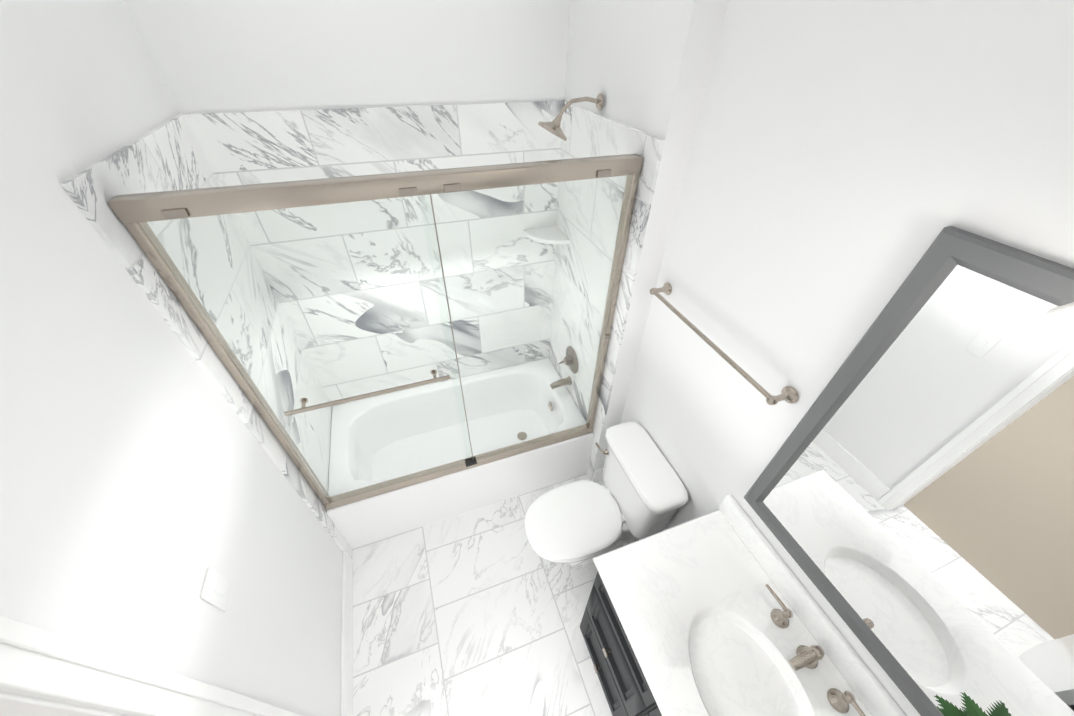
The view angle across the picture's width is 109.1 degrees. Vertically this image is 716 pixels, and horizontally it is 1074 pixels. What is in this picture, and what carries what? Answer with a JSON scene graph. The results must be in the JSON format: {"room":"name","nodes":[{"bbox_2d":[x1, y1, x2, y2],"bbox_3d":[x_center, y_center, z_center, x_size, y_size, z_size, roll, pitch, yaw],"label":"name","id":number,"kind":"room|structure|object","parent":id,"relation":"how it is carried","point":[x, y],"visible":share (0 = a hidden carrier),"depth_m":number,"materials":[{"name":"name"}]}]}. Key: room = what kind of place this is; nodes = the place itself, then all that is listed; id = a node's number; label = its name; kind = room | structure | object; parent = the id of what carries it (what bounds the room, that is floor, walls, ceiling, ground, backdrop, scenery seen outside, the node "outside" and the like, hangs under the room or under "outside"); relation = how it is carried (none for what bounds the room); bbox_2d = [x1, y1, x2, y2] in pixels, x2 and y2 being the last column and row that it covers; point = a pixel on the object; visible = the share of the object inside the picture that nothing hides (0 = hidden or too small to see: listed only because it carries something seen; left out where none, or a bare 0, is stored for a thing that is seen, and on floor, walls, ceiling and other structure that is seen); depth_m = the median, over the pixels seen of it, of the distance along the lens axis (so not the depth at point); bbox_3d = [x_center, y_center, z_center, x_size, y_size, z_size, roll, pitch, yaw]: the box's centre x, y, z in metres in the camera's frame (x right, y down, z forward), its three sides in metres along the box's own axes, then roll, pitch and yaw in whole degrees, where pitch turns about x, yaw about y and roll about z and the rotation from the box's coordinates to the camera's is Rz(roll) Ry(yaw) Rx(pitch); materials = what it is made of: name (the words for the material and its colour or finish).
{"room":"bathroom","nodes":[
{"label":"bathroom","id":0,"kind":"room"},
{"bbox_2d":[352,474,612,715],"bbox_3d":[-0.149,1.277,2.118,1.870,0.100,2.730,-13,43,-15],"label":"floor","id":1,"kind":"structure","parent":0,"point":[478,612],"depth_m":1.95,"materials":[{"name":"tile"}]},
{"bbox_2d":[327,358,593,548],"bbox_3d":[-0.488,0.548,2.525,1.494,0.440,0.747,-13,43,-15],"label":"bathtub","id":2,"kind":"object","parent":1,"relation":"on","point":[380,517],"visible":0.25,"depth_m":2.49,"materials":[{"name":"white ceramic"}]},
{"bbox_2d":[524,421,687,566],"bbox_3d":[0.274,0.819,1.992,0.695,0.768,0.480,-13,43,-15],"label":"toilet","id":3,"kind":"object","parent":1,"relation":"on","point":[641,493],"visible":0.96,"depth_m":1.87,"materials":[{"name":"white ceramic"}]},
{"bbox_2d":[580,494,905,715],"bbox_3d":[0.611,1.242,1.360,0.585,0.985,0.953,-13,43,-15],"label":"bathroom vanity","id":4,"kind":"object","parent":1,"relation":"on","point":[677,620],"visible":1,"depth_m":1.23,"materials":[{"name":"black"}]},
{"bbox_2d":[765,584,865,715],"bbox_3d":[0.788,0.879,1.121,0.117,0.081,0.381,-13,43,-15],"label":"faucet","id":5,"kind":"object","parent":4,"relation":"on","point":[810,657],"visible":1,"depth_m":1.10,"materials":[{"name":"silver metal"}]},
{"bbox_2d":[0,0,1073,715],"bbox_3d":[-0.123,0.222,1.183,1.870,2.720,2.730,-13,43,-15],"label":"wall","id":6,"kind":"structure","parent":0,"point":[830,170],"depth_m":0.99,"materials":[{"name":"white paint"}]},
{"bbox_2d":[0,615,302,715],"bbox_3d":[-0.685,1.130,0.606,0.166,2.105,0.918,-13,43,-15],"label":"door frame","id":7,"kind":"structure","parent":6,"relation":"attached to","point":[43,672],"depth_m":0.64,"materials":[{"name":"white paint"}]},
{"bbox_2d":[60,114,351,558],"bbox_3d":[-1.168,0.138,1.770,0.012,2.030,0.793,-13,43,-15],"label":"tiled wall","id":8,"kind":"structure","parent":6,"relation":"attached to","point":[170,157],"depth_m":1.37,"materials":[{"name":"stone"}]},
{"bbox_2d":[200,567,232,611],"bbox_3d":[-0.849,0.617,1.018,0.008,0.120,0.075,-13,43,-15],"label":"switch plate","id":9,"kind":"object","parent":6,"relation":"attached to","point":[216,590],"visible":1,"depth_m":1.01,"materials":[{"name":"white plastic"}]},
{"bbox_2d":[188,101,559,406],"bbox_3d":[-0.602,-0.286,2.264,1.520,2.030,0.012,-13,43,-15],"label":"tiled wall","id":10,"kind":"structure","parent":6,"relation":"attached to","point":[206,150],"depth_m":1.94,"materials":[{"name":"stone"}]},
{"bbox_2d":[523,226,569,243],"bbox_3d":[0.050,-0.663,2.090,0.200,0.020,0.200,-13,43,-15],"label":"corner shelf","id":11,"kind":"object","parent":10,"relation":"attached to","point":[543,237],"depth_m":2.08,"materials":[{"name":"stone"}]},
{"bbox_2d":[108,153,643,510],"bbox_3d":[-0.348,0.035,1.625,1.492,1.524,0.105,-13,43,-15],"label":"shower door frame","id":12,"kind":"object","parent":6,"relation":"attached to","point":[135,213],"visible":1,"depth_m":1.24,"materials":[{"name":"clear glass"}]},
{"bbox_2d":[340,468,640,715],"bbox_3d":[-0.164,1.159,2.074,1.630,0.135,0.746,-13,43,-15],"label":"baseboard","id":13,"kind":"structure","parent":6,"relation":"attached to","point":[346,693],"depth_m":1.83,"materials":[{"name":"white paint"}]},
{"bbox_2d":[538,93,602,140],"bbox_3d":[0.128,-0.940,1.498,0.255,0.154,0.128,-13,43,-15],"label":"shower head","id":14,"kind":"object","parent":6,"relation":"attached to","point":[554,127],"visible":1,"depth_m":1.47},
{"bbox_2d":[548,100,664,480],"bbox_3d":[0.250,-0.182,2.171,0.012,2.030,0.793,-13,43,-15],"label":"tiled wall","id":15,"kind":"structure","parent":6,"relation":"attached to","point":[588,133],"depth_m":1.83,"materials":[{"name":"stone"}]},
{"bbox_2d":[550,376,571,389],"bbox_3d":[0.152,0.166,2.503,0.142,0.064,0.060,-13,43,-15],"label":"tub spout","id":16,"kind":"object","parent":15,"relation":"attached to","point":[565,381],"depth_m":2.49,"materials":[{"name":"silver metal"}]},
{"bbox_2d":[559,346,577,373],"bbox_3d":[0.192,0.018,2.389,0.064,0.176,0.176,-13,43,-15],"label":"shower valve","id":17,"kind":"object","parent":15,"relation":"attached to","point":[572,359],"depth_m":2.37,"materials":[{"name":"silver metal"}]},
{"bbox_2d":[650,282,798,404],"bbox_3d":[0.594,-0.078,1.316,0.082,0.051,0.667,-13,43,-15],"label":"towel rail","id":18,"kind":"object","parent":6,"relation":"attached to","point":[789,394],"visible":1,"depth_m":1.21,"materials":[{"name":"silver metal"}]},
{"bbox_2d":[744,226,1073,715],"bbox_3d":[0.892,0.390,0.736,0.028,0.980,0.846,-13,43,-15],"label":"mirror","id":19,"kind":"object","parent":6,"relation":"attached to","point":[909,497],"visible":1,"depth_m":0.78,"materials":[{"name":"grey mirror"}]},
{"bbox_2d":[1046,302,1073,342],"bbox_3d":[0.820,-0.033,0.291,0.220,0.268,0.452,-13,43,-15],"label":"sconce","id":20,"kind":"object","parent":6,"relation":"attached to","point":[1060,319],"visible":1,"depth_m":0.49,"materials":[{"name":"white glass"}]}
]}

